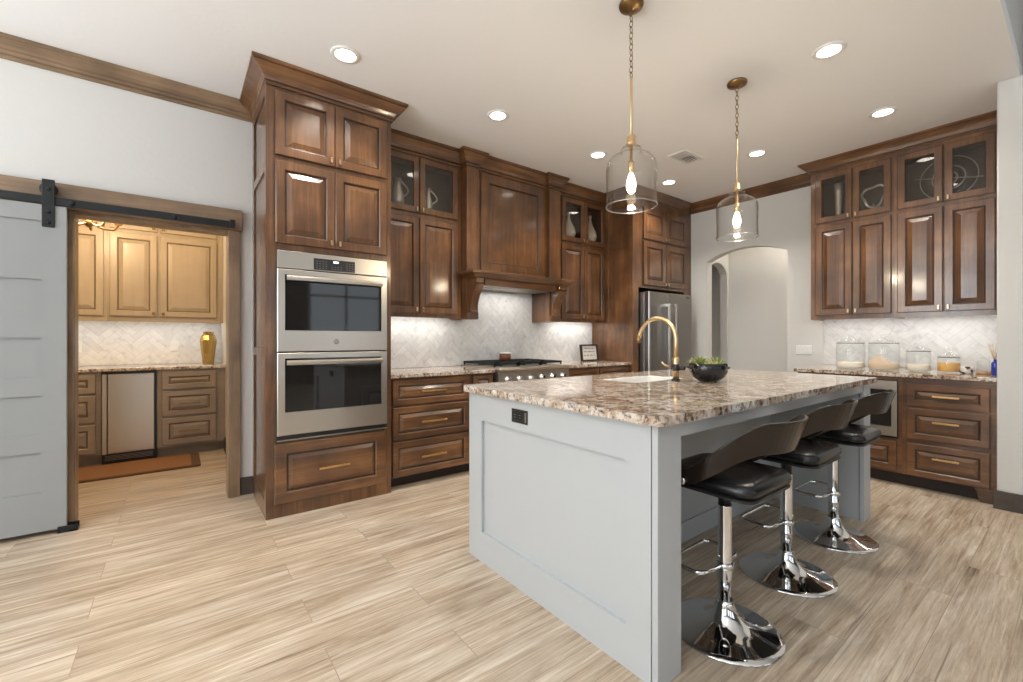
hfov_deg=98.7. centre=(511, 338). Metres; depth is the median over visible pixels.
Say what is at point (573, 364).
countertop
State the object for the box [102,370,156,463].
mini fridge
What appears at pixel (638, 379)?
sink
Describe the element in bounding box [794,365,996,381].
countertop
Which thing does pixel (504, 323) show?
wall tile
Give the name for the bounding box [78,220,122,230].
brass chandelier
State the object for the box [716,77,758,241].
pendant light
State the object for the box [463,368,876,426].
island countertop
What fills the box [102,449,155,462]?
grille
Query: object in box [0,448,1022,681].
floor
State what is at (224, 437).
baseboard
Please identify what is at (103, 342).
tile
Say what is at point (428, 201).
glass pitcher
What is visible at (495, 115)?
recessed light
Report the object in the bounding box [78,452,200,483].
kitchen mat
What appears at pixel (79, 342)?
wall outlet
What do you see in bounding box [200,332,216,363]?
vase
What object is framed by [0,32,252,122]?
trim
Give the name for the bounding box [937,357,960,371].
glass jar
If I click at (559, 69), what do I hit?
ceiling
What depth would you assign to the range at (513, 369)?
4.18 m
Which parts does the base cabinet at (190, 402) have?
drawer, drawer, drawer, pull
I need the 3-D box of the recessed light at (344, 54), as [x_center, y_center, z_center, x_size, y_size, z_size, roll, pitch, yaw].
[-1.034,-1.760,2.731,0.176,0.009,0.176,0,0,-37]
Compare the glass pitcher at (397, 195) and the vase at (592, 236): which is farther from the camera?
the vase at (592, 236)
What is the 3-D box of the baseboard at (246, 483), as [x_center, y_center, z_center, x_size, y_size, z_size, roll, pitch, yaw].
[-1.991,1.108,3.304,0.088,0.130,0.020,0,0,-37]
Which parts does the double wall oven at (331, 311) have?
vent trim, control panel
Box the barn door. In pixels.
[0,178,67,538]
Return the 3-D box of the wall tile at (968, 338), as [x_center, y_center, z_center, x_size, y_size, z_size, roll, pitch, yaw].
[3.689,0.024,4.110,0.008,0.501,1.302,0,0,-37]
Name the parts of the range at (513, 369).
control knob, control knob, control knob, control panel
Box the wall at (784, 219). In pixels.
[691,186,979,372]
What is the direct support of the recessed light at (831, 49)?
in the ceiling
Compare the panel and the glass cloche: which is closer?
the glass cloche
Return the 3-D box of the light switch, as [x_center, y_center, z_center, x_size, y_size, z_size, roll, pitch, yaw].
[3.182,0.130,4.778,0.009,0.100,0.149,0,0,-37]
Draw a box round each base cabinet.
[78,372,101,466]
[157,368,224,455]
[391,374,470,486]
[466,373,492,470]
[569,365,628,376]
[798,372,904,483]
[902,377,996,504]
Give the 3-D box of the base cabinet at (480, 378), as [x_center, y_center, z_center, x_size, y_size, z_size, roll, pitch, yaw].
[-0.420,0.741,4.097,0.234,0.864,0.637,0,0,-37]
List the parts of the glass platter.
glass rod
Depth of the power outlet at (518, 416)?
2.03 m
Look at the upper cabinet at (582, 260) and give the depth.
5.20 m
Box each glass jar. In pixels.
[836,343,864,367]
[869,343,899,368]
[906,351,930,370]
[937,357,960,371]
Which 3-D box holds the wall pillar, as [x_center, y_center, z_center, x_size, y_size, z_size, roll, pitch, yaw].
[4.017,-0.296,2.919,0.930,2.939,0.985,0,0,-37]
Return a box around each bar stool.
[681,414,808,667]
[739,399,857,597]
[792,389,896,553]
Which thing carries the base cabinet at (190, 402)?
on the floor
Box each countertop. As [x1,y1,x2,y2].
[78,362,225,372]
[391,366,494,378]
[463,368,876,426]
[556,360,630,367]
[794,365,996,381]
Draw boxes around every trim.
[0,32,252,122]
[0,174,241,231]
[52,210,239,530]
[690,173,810,214]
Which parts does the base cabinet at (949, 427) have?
pull, pull, pull, drawer, drawer, drawer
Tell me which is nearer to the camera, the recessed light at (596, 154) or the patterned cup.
the patterned cup
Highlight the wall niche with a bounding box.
[712,265,719,360]
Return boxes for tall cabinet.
[239,51,407,519]
[592,184,691,371]
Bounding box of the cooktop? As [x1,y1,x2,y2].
[461,363,569,371]
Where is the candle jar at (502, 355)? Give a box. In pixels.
[499,352,510,359]
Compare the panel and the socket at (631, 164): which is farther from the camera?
the panel
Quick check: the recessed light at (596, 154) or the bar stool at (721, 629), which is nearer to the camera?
the bar stool at (721, 629)
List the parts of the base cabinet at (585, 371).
drawer, drawer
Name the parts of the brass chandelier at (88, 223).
arm, arm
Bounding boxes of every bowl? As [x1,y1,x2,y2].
[685,355,729,381]
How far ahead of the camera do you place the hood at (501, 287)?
4.46 m
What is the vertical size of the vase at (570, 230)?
0.310 m
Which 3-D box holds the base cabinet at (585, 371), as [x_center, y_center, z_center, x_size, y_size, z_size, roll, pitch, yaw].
[0.798,0.741,5.023,1.047,0.864,0.637,0,0,-37]
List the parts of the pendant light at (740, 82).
rod, chain, bulb, lamp shade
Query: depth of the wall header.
2.86 m
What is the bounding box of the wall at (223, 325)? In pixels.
[221,236,225,436]
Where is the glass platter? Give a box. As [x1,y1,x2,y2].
[915,155,984,196]
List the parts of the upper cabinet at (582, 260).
door, door, crown moulding, door, door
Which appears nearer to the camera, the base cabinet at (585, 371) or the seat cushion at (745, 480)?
the seat cushion at (745, 480)
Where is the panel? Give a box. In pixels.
[478,171,545,276]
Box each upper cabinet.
[391,128,461,318]
[560,182,606,323]
[797,139,901,320]
[892,110,996,318]
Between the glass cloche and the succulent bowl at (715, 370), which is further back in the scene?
the glass cloche
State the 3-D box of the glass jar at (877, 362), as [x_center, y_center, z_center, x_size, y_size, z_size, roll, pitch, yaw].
[3.246,0.122,3.827,0.214,0.308,0.214,0,0,-37]
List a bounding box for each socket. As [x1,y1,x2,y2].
[628,145,634,173]
[734,190,739,211]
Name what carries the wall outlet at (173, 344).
attached to the tile at (103, 342)
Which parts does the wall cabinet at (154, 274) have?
door, door, door, door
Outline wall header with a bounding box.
[1005,0,1022,70]
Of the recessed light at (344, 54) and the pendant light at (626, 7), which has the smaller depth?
the pendant light at (626, 7)
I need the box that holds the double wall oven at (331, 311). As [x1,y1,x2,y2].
[276,250,386,441]
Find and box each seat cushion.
[681,453,791,499]
[766,438,841,464]
[814,423,880,443]
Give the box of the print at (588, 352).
[582,346,596,359]
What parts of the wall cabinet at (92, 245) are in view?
door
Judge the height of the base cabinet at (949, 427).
0.866 m
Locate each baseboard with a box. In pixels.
[224,437,225,453]
[240,476,253,494]
[993,488,1022,513]
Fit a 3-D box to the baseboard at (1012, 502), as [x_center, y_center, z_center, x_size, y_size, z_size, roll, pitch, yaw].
[3.659,1.111,2.657,0.078,0.125,1.000,0,0,-37]
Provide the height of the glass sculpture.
0.234 m
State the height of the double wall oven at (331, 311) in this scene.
1.248 m
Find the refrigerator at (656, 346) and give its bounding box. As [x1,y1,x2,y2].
[638,291,690,371]
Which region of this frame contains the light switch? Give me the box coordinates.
[796,345,811,354]
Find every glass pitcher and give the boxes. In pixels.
[391,177,408,203]
[425,188,437,208]
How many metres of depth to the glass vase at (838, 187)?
4.36 m
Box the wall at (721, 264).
[712,254,727,363]
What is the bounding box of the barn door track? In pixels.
[0,190,234,227]
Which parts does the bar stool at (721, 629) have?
backrest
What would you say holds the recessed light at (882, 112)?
in the ceiling
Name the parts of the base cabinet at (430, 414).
drawer, drawer, drawer, pull, pull, pull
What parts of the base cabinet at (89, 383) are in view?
drawer, drawer, drawer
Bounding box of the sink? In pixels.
[601,376,681,382]
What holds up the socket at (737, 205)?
attached to the pendant light at (740, 82)
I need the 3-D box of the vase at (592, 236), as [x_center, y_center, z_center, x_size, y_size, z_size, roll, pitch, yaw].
[0.962,-1.332,5.385,0.170,0.330,0.170,0,0,-37]
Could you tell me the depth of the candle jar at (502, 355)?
4.55 m
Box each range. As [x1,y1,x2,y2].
[461,358,569,382]
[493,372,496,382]
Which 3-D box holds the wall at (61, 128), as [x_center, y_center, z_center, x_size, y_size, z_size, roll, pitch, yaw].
[-1.685,-0.296,3.621,9.400,2.939,0.115,0,0,-37]
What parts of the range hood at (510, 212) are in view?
crown moulding, crown moulding, crown moulding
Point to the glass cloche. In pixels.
(976, 372)
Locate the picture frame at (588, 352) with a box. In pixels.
[579,344,598,360]
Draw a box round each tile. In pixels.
[78,321,220,365]
[391,290,591,368]
[824,315,996,370]
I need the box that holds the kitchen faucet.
[636,317,685,380]
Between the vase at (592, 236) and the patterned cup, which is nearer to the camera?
the patterned cup
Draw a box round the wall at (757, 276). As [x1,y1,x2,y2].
[728,247,787,371]
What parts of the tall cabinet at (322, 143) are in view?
frame, door, door, crown moulding, drawer, pull, door, door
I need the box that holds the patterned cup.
[959,366,974,373]
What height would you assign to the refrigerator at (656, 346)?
1.718 m
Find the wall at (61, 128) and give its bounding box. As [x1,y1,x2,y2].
[0,58,580,477]
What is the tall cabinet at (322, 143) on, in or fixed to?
on the floor
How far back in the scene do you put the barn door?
2.59 m
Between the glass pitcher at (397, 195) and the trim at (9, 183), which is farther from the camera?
the glass pitcher at (397, 195)
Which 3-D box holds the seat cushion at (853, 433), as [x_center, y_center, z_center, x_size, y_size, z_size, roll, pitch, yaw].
[1.900,0.542,2.590,0.380,0.054,0.380,0,0,-37]
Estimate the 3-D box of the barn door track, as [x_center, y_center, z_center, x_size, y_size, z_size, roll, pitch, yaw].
[-3.424,-0.828,2.133,3.531,0.058,0.060,0,0,-37]
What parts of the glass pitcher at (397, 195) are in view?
handle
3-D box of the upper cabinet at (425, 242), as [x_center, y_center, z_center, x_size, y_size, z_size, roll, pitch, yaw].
[-0.863,-0.976,3.981,0.865,1.578,0.286,0,0,-37]
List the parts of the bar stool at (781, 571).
backrest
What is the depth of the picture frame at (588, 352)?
5.36 m
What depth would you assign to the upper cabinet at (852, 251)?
4.20 m
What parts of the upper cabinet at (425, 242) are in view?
door, door, crown moulding, door, door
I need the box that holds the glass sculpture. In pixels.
[860,184,882,208]
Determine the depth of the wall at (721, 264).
6.13 m
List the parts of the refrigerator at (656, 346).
door, handle, handle, door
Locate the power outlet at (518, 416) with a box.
[512,408,527,424]
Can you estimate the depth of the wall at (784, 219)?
5.09 m
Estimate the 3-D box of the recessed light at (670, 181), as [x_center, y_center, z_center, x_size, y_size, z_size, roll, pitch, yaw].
[1.780,-1.760,4.963,0.176,0.009,0.176,0,0,-37]
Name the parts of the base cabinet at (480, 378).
drawer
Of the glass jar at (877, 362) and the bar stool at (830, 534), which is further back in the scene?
the glass jar at (877, 362)
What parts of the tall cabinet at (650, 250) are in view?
frame, crown moulding, door, door, door, door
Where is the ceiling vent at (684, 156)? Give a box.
[667,149,704,164]
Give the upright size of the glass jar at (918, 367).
0.244 m
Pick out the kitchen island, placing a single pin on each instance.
(589, 517)
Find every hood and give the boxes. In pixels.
[451,146,574,322]
[482,283,551,293]
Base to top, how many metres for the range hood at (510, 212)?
1.586 m
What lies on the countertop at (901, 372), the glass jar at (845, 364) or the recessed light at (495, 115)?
the glass jar at (845, 364)
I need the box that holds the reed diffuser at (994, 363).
[988,344,996,375]
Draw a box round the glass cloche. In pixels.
[975,371,990,374]
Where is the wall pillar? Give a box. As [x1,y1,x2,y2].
[997,75,1022,494]
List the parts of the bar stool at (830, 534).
backrest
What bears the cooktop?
in the range at (513, 369)
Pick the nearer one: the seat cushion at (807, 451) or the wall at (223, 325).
the seat cushion at (807, 451)
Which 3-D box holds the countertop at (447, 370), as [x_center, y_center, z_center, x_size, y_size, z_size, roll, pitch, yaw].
[-0.719,0.294,3.883,0.976,0.030,0.616,0,0,-37]
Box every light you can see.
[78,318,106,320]
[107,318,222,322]
[330,45,359,63]
[487,110,508,120]
[589,151,606,158]
[605,0,657,213]
[661,179,676,184]
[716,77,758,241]
[747,149,767,156]
[812,41,846,59]
[868,106,897,117]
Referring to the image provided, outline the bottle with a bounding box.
[991,360,996,375]
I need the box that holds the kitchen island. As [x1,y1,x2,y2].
[469,384,869,681]
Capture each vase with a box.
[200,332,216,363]
[566,212,575,236]
[588,216,596,240]
[834,183,843,214]
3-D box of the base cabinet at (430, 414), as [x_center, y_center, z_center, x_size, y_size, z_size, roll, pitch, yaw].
[-0.807,0.741,3.802,0.738,0.864,0.637,0,0,-37]
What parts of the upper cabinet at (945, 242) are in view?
door, door, crown moulding, door, door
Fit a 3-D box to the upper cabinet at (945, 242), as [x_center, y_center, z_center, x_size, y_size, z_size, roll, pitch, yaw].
[3.725,-0.975,3.740,0.378,1.580,0.672,0,0,-37]
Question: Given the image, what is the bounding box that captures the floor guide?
[57,520,79,533]
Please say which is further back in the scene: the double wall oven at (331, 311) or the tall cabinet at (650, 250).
the tall cabinet at (650, 250)
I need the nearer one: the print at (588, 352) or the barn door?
the barn door
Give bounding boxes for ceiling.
[0,0,1022,202]
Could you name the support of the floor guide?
on the floor
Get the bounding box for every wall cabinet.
[78,219,106,320]
[107,222,222,322]
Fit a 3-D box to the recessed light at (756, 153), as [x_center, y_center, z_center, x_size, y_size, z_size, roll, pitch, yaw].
[2.341,-1.760,4.186,0.176,0.009,0.176,0,0,-37]
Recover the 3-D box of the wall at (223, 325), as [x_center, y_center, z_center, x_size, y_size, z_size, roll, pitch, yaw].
[-2.678,-0.296,4.282,0.120,2.939,2.140,0,0,-37]
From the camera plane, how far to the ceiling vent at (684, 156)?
4.27 m
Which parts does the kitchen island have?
panel, corner post, moulding, panel, corner post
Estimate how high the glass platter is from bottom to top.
0.374 m
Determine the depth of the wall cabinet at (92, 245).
4.21 m
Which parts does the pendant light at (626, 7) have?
rod, chain, bulb, lamp shade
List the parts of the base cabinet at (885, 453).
drawer, microwave drawer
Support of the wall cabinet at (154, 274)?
attached to the wall
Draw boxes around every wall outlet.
[78,341,81,352]
[170,341,177,350]
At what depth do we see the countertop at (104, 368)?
4.31 m
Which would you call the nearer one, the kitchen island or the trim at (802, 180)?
the kitchen island
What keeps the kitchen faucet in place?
on the island countertop at (664, 403)
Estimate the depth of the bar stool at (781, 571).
2.10 m
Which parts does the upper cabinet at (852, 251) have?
door, door, crown moulding, door, door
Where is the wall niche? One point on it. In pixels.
(715, 273)
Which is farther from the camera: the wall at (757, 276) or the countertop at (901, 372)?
the wall at (757, 276)
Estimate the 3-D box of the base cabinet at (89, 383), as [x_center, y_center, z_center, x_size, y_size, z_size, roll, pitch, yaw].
[-4.212,0.741,4.043,0.688,0.864,0.642,0,0,-37]
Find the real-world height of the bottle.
0.118 m
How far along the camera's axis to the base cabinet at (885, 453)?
3.54 m

